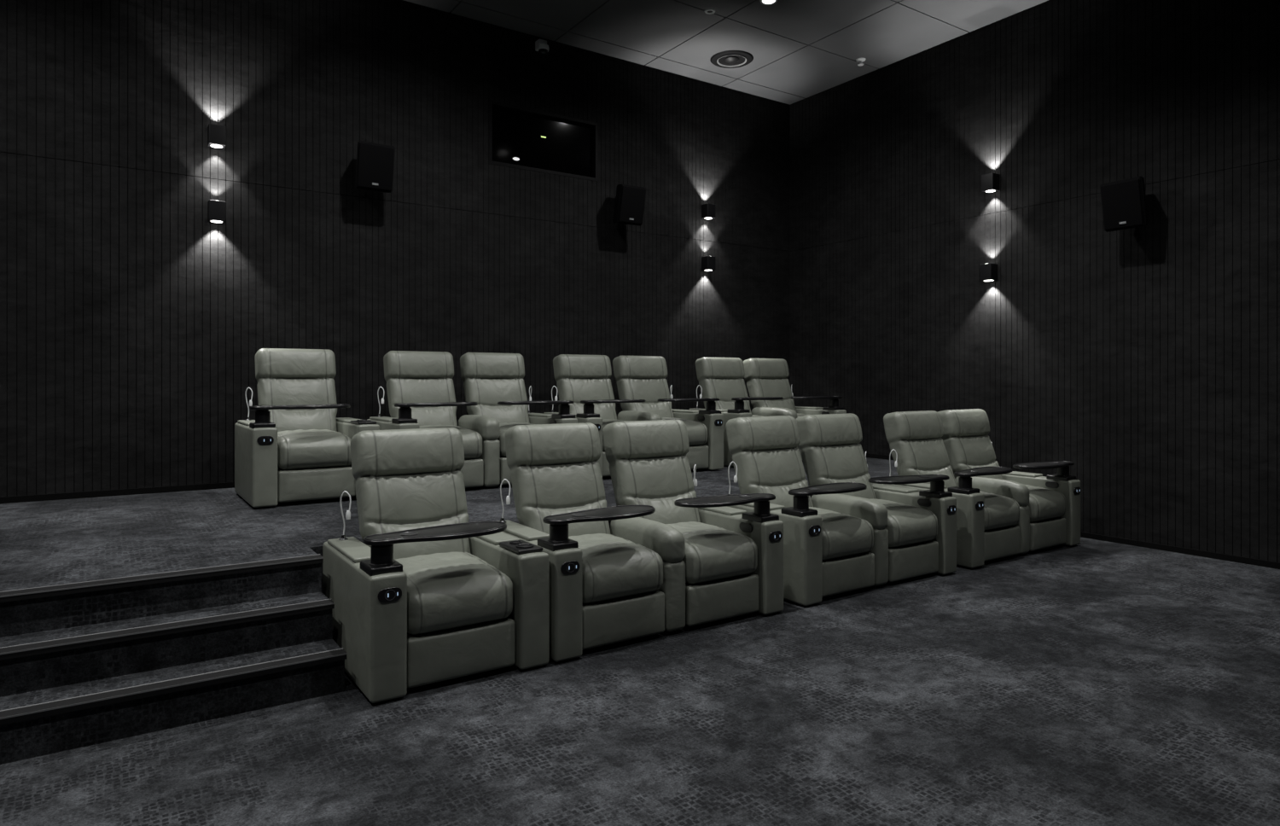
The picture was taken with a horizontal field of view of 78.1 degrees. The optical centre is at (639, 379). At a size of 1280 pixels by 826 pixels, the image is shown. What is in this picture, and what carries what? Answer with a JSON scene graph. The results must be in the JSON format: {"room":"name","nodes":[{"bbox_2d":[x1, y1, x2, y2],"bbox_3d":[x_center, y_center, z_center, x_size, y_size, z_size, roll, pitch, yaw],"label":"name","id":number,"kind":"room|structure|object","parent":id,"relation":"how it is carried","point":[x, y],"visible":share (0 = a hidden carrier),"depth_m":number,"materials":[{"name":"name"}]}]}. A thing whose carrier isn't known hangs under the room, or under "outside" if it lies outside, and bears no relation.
{"room":"auditorium","nodes":[
{"label":"auditorium","id":0,"kind":"room"},
{"bbox_2d":[0,0,790,497],"bbox_3d":[-3.011,-1.120,7.421,12.385,5.240,0.150,0,0,-34],"label":"wall","id":1,"kind":"structure","parent":0,"point":[134,323],"depth_m":7.29,"materials":[{"name":"black"}]},
{"bbox_2d":[0,482,234,503],"bbox_3d":[-3.013,0.925,7.322,12.200,0.050,0.012,0,0,-34],"label":"baseboard","id":2,"kind":"structure","parent":1,"relation":"attached to","point":[226,485],"depth_m":6.45,"materials":[{"name":"black"}]},
{"bbox_2d":[207,123,226,148],"bbox_3d":[-3.654,-2.100,6.813,0.130,0.176,0.136,0,0,-34],"label":"wall sconce","id":3,"kind":"object","parent":1,"relation":"attached to","point":[216,133],"visible":1,"depth_m":6.76,"materials":[{"name":"black metal"}]},
{"bbox_2d":[207,199,226,223],"bbox_3d":[-3.654,-1.450,6.813,0.130,0.176,0.136,0,0,-34],"label":"wall sconce","id":4,"kind":"object","parent":1,"relation":"attached to","point":[216,209],"visible":1,"depth_m":6.76,"materials":[{"name":"black metal"}]},
{"bbox_2d":[354,140,395,192],"bbox_3d":[-2.527,-1.998,7.441,0.343,0.459,0.358,0,0,-34],"label":"wall speaker","id":5,"kind":"object","parent":1,"relation":"attached to","point":[375,168],"visible":1,"depth_m":7.32,"materials":[{"name":"black plastic"}]},
{"bbox_2d":[535,39,549,56],"bbox_3d":[-1.056,-3.593,8.551,0.130,0.174,0.165,0,0,-34],"label":"security camera","id":6,"kind":"object","parent":1,"relation":"attached to","point":[541,45],"visible":1,"depth_m":8.51,"materials":[{"name":"white"}]},
{"bbox_2d":[488,99,598,181],"bbox_3d":[-1.075,-2.605,8.726,1.335,0.670,0.154,0,0,-34],"label":"window","id":7,"kind":"structure","parent":1,"relation":"in","point":[569,148],"depth_m":8.70,"materials":[{"name":"black glass"}]},
{"bbox_2d":[612,183,646,226],"bbox_3d":[-0.157,-1.998,9.041,0.343,0.459,0.358,0,0,-34],"label":"wall speaker","id":8,"kind":"object","parent":1,"relation":"attached to","point":[629,200],"visible":1,"depth_m":8.92,"materials":[{"name":"black plastic"}]},
{"bbox_2d":[701,203,715,219],"bbox_3d":[0.851,-2.100,9.855,0.130,0.176,0.136,0,0,-34],"label":"wall sconce","id":9,"kind":"object","parent":1,"relation":"attached to","point":[707,210],"visible":1,"depth_m":9.80,"materials":[{"name":"black metal"}]},
{"bbox_2d":[701,256,715,271],"bbox_3d":[0.851,-1.450,9.855,0.130,0.176,0.136,0,0,-34],"label":"wall sconce","id":10,"kind":"object","parent":1,"relation":"attached to","point":[707,262],"visible":1,"depth_m":9.80,"materials":[{"name":"black metal"}]},
{"bbox_2d":[0,537,1279,825],"bbox_3d":[0.434,1.550,2.350,12.350,0.100,12.410,0,0,-34],"label":"floor","id":11,"kind":"structure","parent":0,"point":[1090,682],"depth_m":3.42,"materials":[{"name":"carpet"}]},
{"bbox_2d":[0,591,344,763],"bbox_3d":[-3.821,1.317,2.488,5.449,0.367,0.500,0,0,-34],"label":"carpeted steps","id":12,"kind":"structure","parent":11,"relation":"on","point":[64,674],"depth_m":3.51,"materials":[{"name":"carpet"}]},
{"bbox_2d":[0,553,346,725],"bbox_3d":[-3.829,1.143,2.504,5.454,0.400,0.576,0,0,-34],"label":"trim","id":13,"kind":"structure","parent":12,"relation":"attached to","point":[49,708],"depth_m":3.57,"materials":[{"name":"grey metal"}]},
{"bbox_2d":[322,427,549,703],"bbox_3d":[-1.125,0.887,4.275,0.928,1.202,1.032,0,0,-34],"label":"recliner armchair","id":14,"kind":"object","parent":11,"relation":"on","point":[430,594],"visible":0.95,"depth_m":4.03,"materials":[{"name":"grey leather"}]},
{"bbox_2d":[338,490,351,540],"bbox_3d":[-1.628,0.750,4.351,0.054,0.277,0.097,0,0,-34],"label":"lamp","id":15,"kind":"object","parent":14,"relation":"on","point":[348,513],"depth_m":4.34,"materials":[{"name":"white plastic"}]},
{"bbox_2d":[359,521,506,575],"bbox_3d":[-0.994,0.831,3.908,0.727,0.170,0.277,0,0,-34],"label":"tray","id":16,"kind":"object","parent":14,"relation":"on","point":[381,562],"depth_m":3.77,"materials":[{"name":"black"}]},
{"bbox_2d":[395,551,512,634],"bbox_3d":[-1.037,1.091,4.144,0.566,0.278,0.670,0,0,-34],"label":"seat cushion","id":17,"kind":"object","parent":14,"relation":"on","point":[446,592],"depth_m":3.93,"materials":[{"name":"grey leather"}]},
{"bbox_2d":[0,457,898,637],"bbox_3d":[-2.091,1.225,5.954,12.197,0.550,3.309,0,0,-34],"label":"platform","id":18,"kind":"object","parent":11,"relation":"on","point":[76,540],"visible":0.21,"depth_m":4.59,"materials":[{"name":"carpet"}]},
{"bbox_2d":[234,348,379,507],"bbox_3d":[-2.722,0.337,6.425,0.928,1.202,1.022,0,0,-34],"label":"recliner armchair","id":19,"kind":"object","parent":18,"relation":"on","point":[295,448],"visible":0.89,"depth_m":6.16,"materials":[{"name":"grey leather"}]},
{"bbox_2d":[244,387,252,420],"bbox_3d":[-3.222,0.200,6.497,0.054,0.277,0.097,0,0,-34],"label":"lamp","id":20,"kind":"object","parent":19,"relation":"on","point":[250,401],"depth_m":6.49,"materials":[{"name":"white plastic"}]},
{"bbox_2d":[249,404,350,428],"bbox_3d":[-2.595,0.281,6.065,0.726,0.170,0.280,0,0,-34],"label":"tray","id":21,"kind":"object","parent":19,"relation":"on","point":[262,414],"depth_m":5.88,"materials":[{"name":"black"}]},
{"bbox_2d":[277,429,351,469],"bbox_3d":[-2.631,0.541,6.290,0.566,0.278,0.670,0,0,-34],"label":"seat cushion","id":22,"kind":"object","parent":19,"relation":"on","point":[297,449],"depth_m":6.05,"materials":[{"name":"grey leather"}]},
{"bbox_2d":[367,350,577,488],"bbox_3d":[-1.530,0.337,7.229,1.663,1.202,1.022,0,0,-34],"label":"recliner","id":23,"kind":"object","parent":18,"relation":"on","point":[420,386],"visible":0.62,"depth_m":7.21,"materials":[{"name":"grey leather"}]},
{"bbox_2d":[376,386,383,417],"bbox_3d":[-2.335,0.200,7.096,0.054,0.277,0.097,0,0,-34],"label":"lamp","id":24,"kind":"object","parent":23,"relation":"on","point":[382,399],"depth_m":7.09,"materials":[{"name":"white plastic"}]},
{"bbox_2d":[391,401,477,424],"bbox_3d":[-1.709,0.281,6.664,0.726,0.170,0.280,0,0,-34],"label":"tray","id":25,"kind":"object","parent":23,"relation":"on","point":[404,411],"depth_m":6.47,"materials":[{"name":"black"}]},
{"bbox_2d":[419,424,482,459],"bbox_3d":[-1.744,0.541,6.889,0.566,0.278,0.670,0,0,-34],"label":"seat cushion","id":26,"kind":"object","parent":23,"relation":"on","point":[472,434],"depth_m":6.76,"materials":[{"name":"grey leather"}]},
{"bbox_2d":[497,422,535,456],"bbox_3d":[-1.135,0.541,7.300,0.566,0.278,0.670,0,0,-34],"label":"seat cushion","id":27,"kind":"object","parent":23,"relation":"on","point":[503,427],"depth_m":6.97,"materials":[{"name":"grey leather"}]},
{"bbox_2d":[527,385,531,413],"bbox_3d":[-1.106,0.200,7.926,0.054,0.277,0.097,0,0,-34],"label":"lamp","id":28,"kind":"object","parent":23,"relation":"on","point":[530,398],"depth_m":7.91,"materials":[{"name":"white plastic"}]},
{"bbox_2d":[497,400,575,418],"bbox_3d":[-0.939,0.281,7.183,0.726,0.170,0.280,0,0,-34],"label":"tray","id":29,"kind":"object","parent":23,"relation":"on","point":[564,407],"depth_m":7.25,"materials":[{"name":"black"}]},
{"bbox_2d":[543,354,723,477],"bbox_3d":[-0.077,0.337,8.204,1.663,1.202,1.032,0,0,-34],"label":"recliner","id":30,"kind":"object","parent":18,"relation":"on","point":[642,388],"visible":0.52,"depth_m":8.21,"materials":[{"name":"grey leather"}]},
{"bbox_2d":[550,385,557,412],"bbox_3d":[-0.885,0.200,8.075,0.054,0.277,0.097,0,0,-34],"label":"lamp","id":31,"kind":"object","parent":30,"relation":"on","point":[555,398],"depth_m":8.06,"materials":[{"name":"white plastic"}]},
{"bbox_2d":[576,399,645,418],"bbox_3d":[-0.250,0.281,7.632,0.727,0.170,0.277,0,0,-34],"label":"tray","id":32,"kind":"object","parent":30,"relation":"on","point":[589,408],"depth_m":7.45,"materials":[{"name":"black"}]},
{"bbox_2d":[602,418,625,450],"bbox_3d":[-0.293,0.541,7.868,0.566,0.278,0.670,0,0,-34],"label":"seat cushion","id":33,"kind":"object","parent":30,"relation":"on","point":[605,421],"depth_m":7.77,"materials":[{"name":"grey leather"}]},
{"bbox_2d":[661,417,707,445],"bbox_3d":[0.316,0.541,8.280,0.566,0.278,0.670,0,0,-34],"label":"seat cushion","id":34,"kind":"object","parent":30,"relation":"on","point":[696,427],"depth_m":8.11,"materials":[{"name":"grey leather"}]},
{"bbox_2d":[657,398,721,414],"bbox_3d":[0.511,0.281,8.163,0.726,0.170,0.280,0,0,-34],"label":"tray","id":35,"kind":"object","parent":30,"relation":"on","point":[710,404],"depth_m":8.22,"materials":[{"name":"black"}]},
{"bbox_2d":[689,357,846,466],"bbox_3d":[1.478,0.337,9.261,1.663,1.202,1.022,0,0,-34],"label":"recliner","id":36,"kind":"object","parent":18,"relation":"on","point":[770,391],"visible":0.48,"depth_m":9.30,"materials":[{"name":"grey leather"}]},
{"bbox_2d":[694,384,702,408],"bbox_3d":[0.673,0.200,9.127,0.054,0.277,0.097,0,0,-34],"label":"lamp","id":37,"kind":"object","parent":36,"relation":"on","point":[701,396],"depth_m":9.11,"materials":[{"name":"white plastic"}]},
{"bbox_2d":[727,396,783,413],"bbox_3d":[1.300,0.281,8.695,0.726,0.170,0.280,0,0,-34],"label":"tray","id":38,"kind":"object","parent":36,"relation":"on","point":[739,403],"depth_m":8.50,"materials":[{"name":"black"}]},
{"bbox_2d":[790,395,843,410],"bbox_3d":[2.070,0.281,9.215,0.726,0.170,0.280,0,0,-34],"label":"tray","id":39,"kind":"object","parent":36,"relation":"on","point":[834,401],"depth_m":9.30,"materials":[{"name":"black wood"}]},
{"bbox_2d":[500,419,783,662],"bbox_3d":[-0.036,0.887,5.017,1.663,1.202,1.022,0,0,-34],"label":"recliner","id":40,"kind":"object","parent":11,"relation":"on","point":[670,558],"visible":0.96,"depth_m":4.87,"materials":[{"name":"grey leather"}]},
{"bbox_2d":[500,478,510,523],"bbox_3d":[-0.841,0.750,4.883,0.054,0.277,0.097,0,0,-34],"label":"lamp","id":41,"kind":"object","parent":40,"relation":"on","point":[508,499],"depth_m":4.87,"materials":[{"name":"white plastic"}]},
{"bbox_2d":[537,504,655,551],"bbox_3d":[-0.214,0.831,4.451,0.726,0.170,0.280,0,0,-34],"label":"tray","id":42,"kind":"object","parent":40,"relation":"on","point":[558,540],"depth_m":4.30,"materials":[{"name":"black wood"}]},
{"bbox_2d":[568,533,663,603],"bbox_3d":[-0.250,1.091,4.676,0.566,0.278,0.670,0,0,-34],"label":"seat cushion","id":43,"kind":"object","parent":40,"relation":"on","point":[616,567],"depth_m":4.46,"materials":[{"name":"grey leather"}]},
{"bbox_2d":[692,464,697,486],"bbox_3d":[0.389,0.750,5.713,0.054,0.277,0.097,0,0,-34],"label":"lamp","id":44,"kind":"object","parent":40,"relation":"on","point":[695,480],"depth_m":5.67,"materials":[{"name":"white plastic"}]},
{"bbox_2d":[666,521,757,583],"bbox_3d":[0.359,1.091,5.087,0.566,0.278,0.670,0,0,-34],"label":"seat cushion","id":45,"kind":"object","parent":40,"relation":"on","point":[717,552],"depth_m":4.87,"materials":[{"name":"grey leather"}]},
{"bbox_2d":[674,493,779,523],"bbox_3d":[0.548,0.831,4.982,0.725,0.170,0.285,0,0,-34],"label":"tray","id":46,"kind":"object","parent":40,"relation":"on","point":[761,514],"depth_m":5.03,"materials":[{"name":"black wood"}]},
{"bbox_2d":[725,413,956,605],"bbox_3d":[1.489,0.887,6.046,1.663,1.202,1.022,0,0,-34],"label":"recliner","id":47,"kind":"object","parent":11,"relation":"on","point":[854,532],"visible":0.94,"depth_m":5.90,"materials":[{"name":"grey leather"}]},
{"bbox_2d":[727,461,737,494],"bbox_3d":[0.684,0.750,5.913,0.054,0.277,0.097,0,0,-34],"label":"lamp","id":48,"kind":"object","parent":47,"relation":"on","point":[735,477],"depth_m":5.90,"materials":[{"name":"white plastic"}]},
{"bbox_2d":[781,482,866,517],"bbox_3d":[1.310,0.831,5.481,0.726,0.170,0.280,0,0,-34],"label":"tray","id":49,"kind":"object","parent":47,"relation":"on","point":[800,498],"depth_m":5.33,"materials":[{"name":"black wood"}]},
{"bbox_2d":[808,506,873,560],"bbox_3d":[1.275,1.091,5.706,0.566,0.278,0.670,0,0,-34],"label":"seat cushion","id":50,"kind":"object","parent":47,"relation":"on","point":[847,532],"depth_m":5.49,"materials":[{"name":"grey leather"}]},
{"bbox_2d":[870,498,937,547],"bbox_3d":[1.884,1.091,6.117,0.566,0.278,0.670,0,0,-34],"label":"seat cushion","id":51,"kind":"object","parent":47,"relation":"on","point":[911,522],"depth_m":5.89,"materials":[{"name":"grey leather"}]},
{"bbox_2d":[868,474,952,498],"bbox_3d":[2.060,0.831,6.036,0.720,0.170,0.298,0,0,-34],"label":"tray","id":52,"kind":"object","parent":47,"relation":"on","point":[937,483],"depth_m":6.08,"materials":[{"name":"black"}]},
{"bbox_2d":[879,408,1080,568],"bbox_3d":[3.022,0.887,7.082,1.663,1.202,1.022,0,0,-34],"label":"recliner","id":53,"kind":"object","parent":11,"relation":"on","point":[1002,511],"visible":0.87,"depth_m":6.95,"materials":[{"name":"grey leather"}]},
{"bbox_2d":[889,449,897,476],"bbox_3d":[2.217,0.750,6.948,0.054,0.277,0.097,0,0,-34],"label":"lamp","id":54,"kind":"object","parent":53,"relation":"on","point":[895,463],"depth_m":6.93,"materials":[{"name":"white plastic"}]},
{"bbox_2d":[947,466,1012,494],"bbox_3d":[2.835,0.831,6.527,0.725,0.170,0.285,0,0,-34],"label":"tray","id":55,"kind":"object","parent":53,"relation":"on","point":[964,487],"depth_m":6.36,"materials":[{"name":"black"}]},
{"bbox_2d":[979,491,1019,530],"bbox_3d":[2.808,1.091,6.741,0.566,0.278,0.670,0,0,-34],"label":"seat cushion","id":56,"kind":"object","parent":53,"relation":"on","point":[1001,509],"depth_m":6.51,"materials":[{"name":"grey leather"}]},
{"bbox_2d":[1012,460,1076,481],"bbox_3d":[3.613,0.831,7.036,0.726,0.170,0.280,0,0,-34],"label":"tray","id":57,"kind":"object","parent":53,"relation":"on","point":[1062,467],"depth_m":7.11,"materials":[{"name":"black"}]},
{"bbox_2d":[1024,484,1066,522],"bbox_3d":[3.418,1.091,7.152,0.566,0.278,0.670,0,0,-34],"label":"seat cushion","id":58,"kind":"object","parent":53,"relation":"on","point":[1047,503],"depth_m":6.91,"materials":[{"name":"grey leather"}]},
{"bbox_2d":[704,8,715,14],"bbox_3d":[0.710,-3.736,8.009,0.110,0.008,0.110,0,0,-34],"label":"recessed light","id":59,"kind":"object","parent":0,"point":[709,11],"depth_m":8.00,"materials":[{"name":"black metal"}]},
{"bbox_2d":[402,0,1049,104],"bbox_3d":[0.420,-3.815,2.281,12.450,0.150,12.510,0,0,-34],"label":"ceiling","id":60,"kind":"structure","parent":0,"point":[800,49],"depth_m":8.39,"materials":[{"name":"grey tile"}]},
{"bbox_2d":[709,50,753,68],"bbox_3d":[1.071,-3.723,9.206,0.500,0.035,0.500,0,0,-34],"label":"air diffuser","id":61,"kind":"object","parent":60,"relation":"in","point":[728,59],"depth_m":9.17,"materials":[{"name":"black plastic"}]},
{"bbox_2d":[759,0,777,5],"bbox_3d":[1.269,-3.735,7.771,0.180,0.010,0.180,0,0,-34],"label":"recessed light","id":62,"kind":"object","parent":60,"relation":"in","point":[764,2],"depth_m":7.81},
{"bbox_2d":[855,58,865,66],"bbox_3d":[2.580,-3.708,9.223,0.110,0.064,0.110,0,0,-34],"label":"sprinkler","id":63,"kind":"object","parent":60,"relation":"attached to","point":[860,61],"visible":1,"depth_m":9.20,"materials":[{"name":"white metal"}]},
{"bbox_2d":[790,0,1279,562],"bbox_3d":[5.499,-1.120,5.750,0.150,5.240,12.445,0,0,-34],"label":"wall","id":64,"kind":"structure","parent":0,"point":[1145,359],"depth_m":7.58,"materials":[{"name":"black"}]},
{"bbox_2d":[979,262,997,281],"bbox_3d":[3.643,-1.120,8.240,0.136,0.176,0.130,0,0,-34],"label":"wall sconce","id":65,"kind":"object","parent":64,"relation":"attached to","point":[988,272],"visible":1,"depth_m":8.20,"materials":[{"name":"black metal"}]},
{"bbox_2d":[981,172,999,192],"bbox_3d":[3.655,-2.050,8.224,0.136,0.176,0.130,0,0,-34],"label":"wall sconce","id":66,"kind":"object","parent":64,"relation":"attached to","point":[990,182],"visible":1,"depth_m":8.18,"materials":[{"name":"black metal"}]},
{"bbox_2d":[863,453,1279,569],"bbox_3d":[5.468,1.200,5.652,0.012,0.600,12.248,0,0,-34],"label":"baseboard","id":67,"kind":"structure","parent":64,"relation":"attached to","point":[1130,542],"depth_m":6.85,"materials":[{"name":"black"}]},
{"bbox_2d":[1099,176,1148,232],"bbox_3d":[4.341,-1.558,7.010,0.358,0.459,0.343,0,0,-34],"label":"wall speaker","id":68,"kind":"object","parent":64,"relation":"attached to","point":[1124,205],"visible":1,"depth_m":6.92,"materials":[{"name":"black plastic"}]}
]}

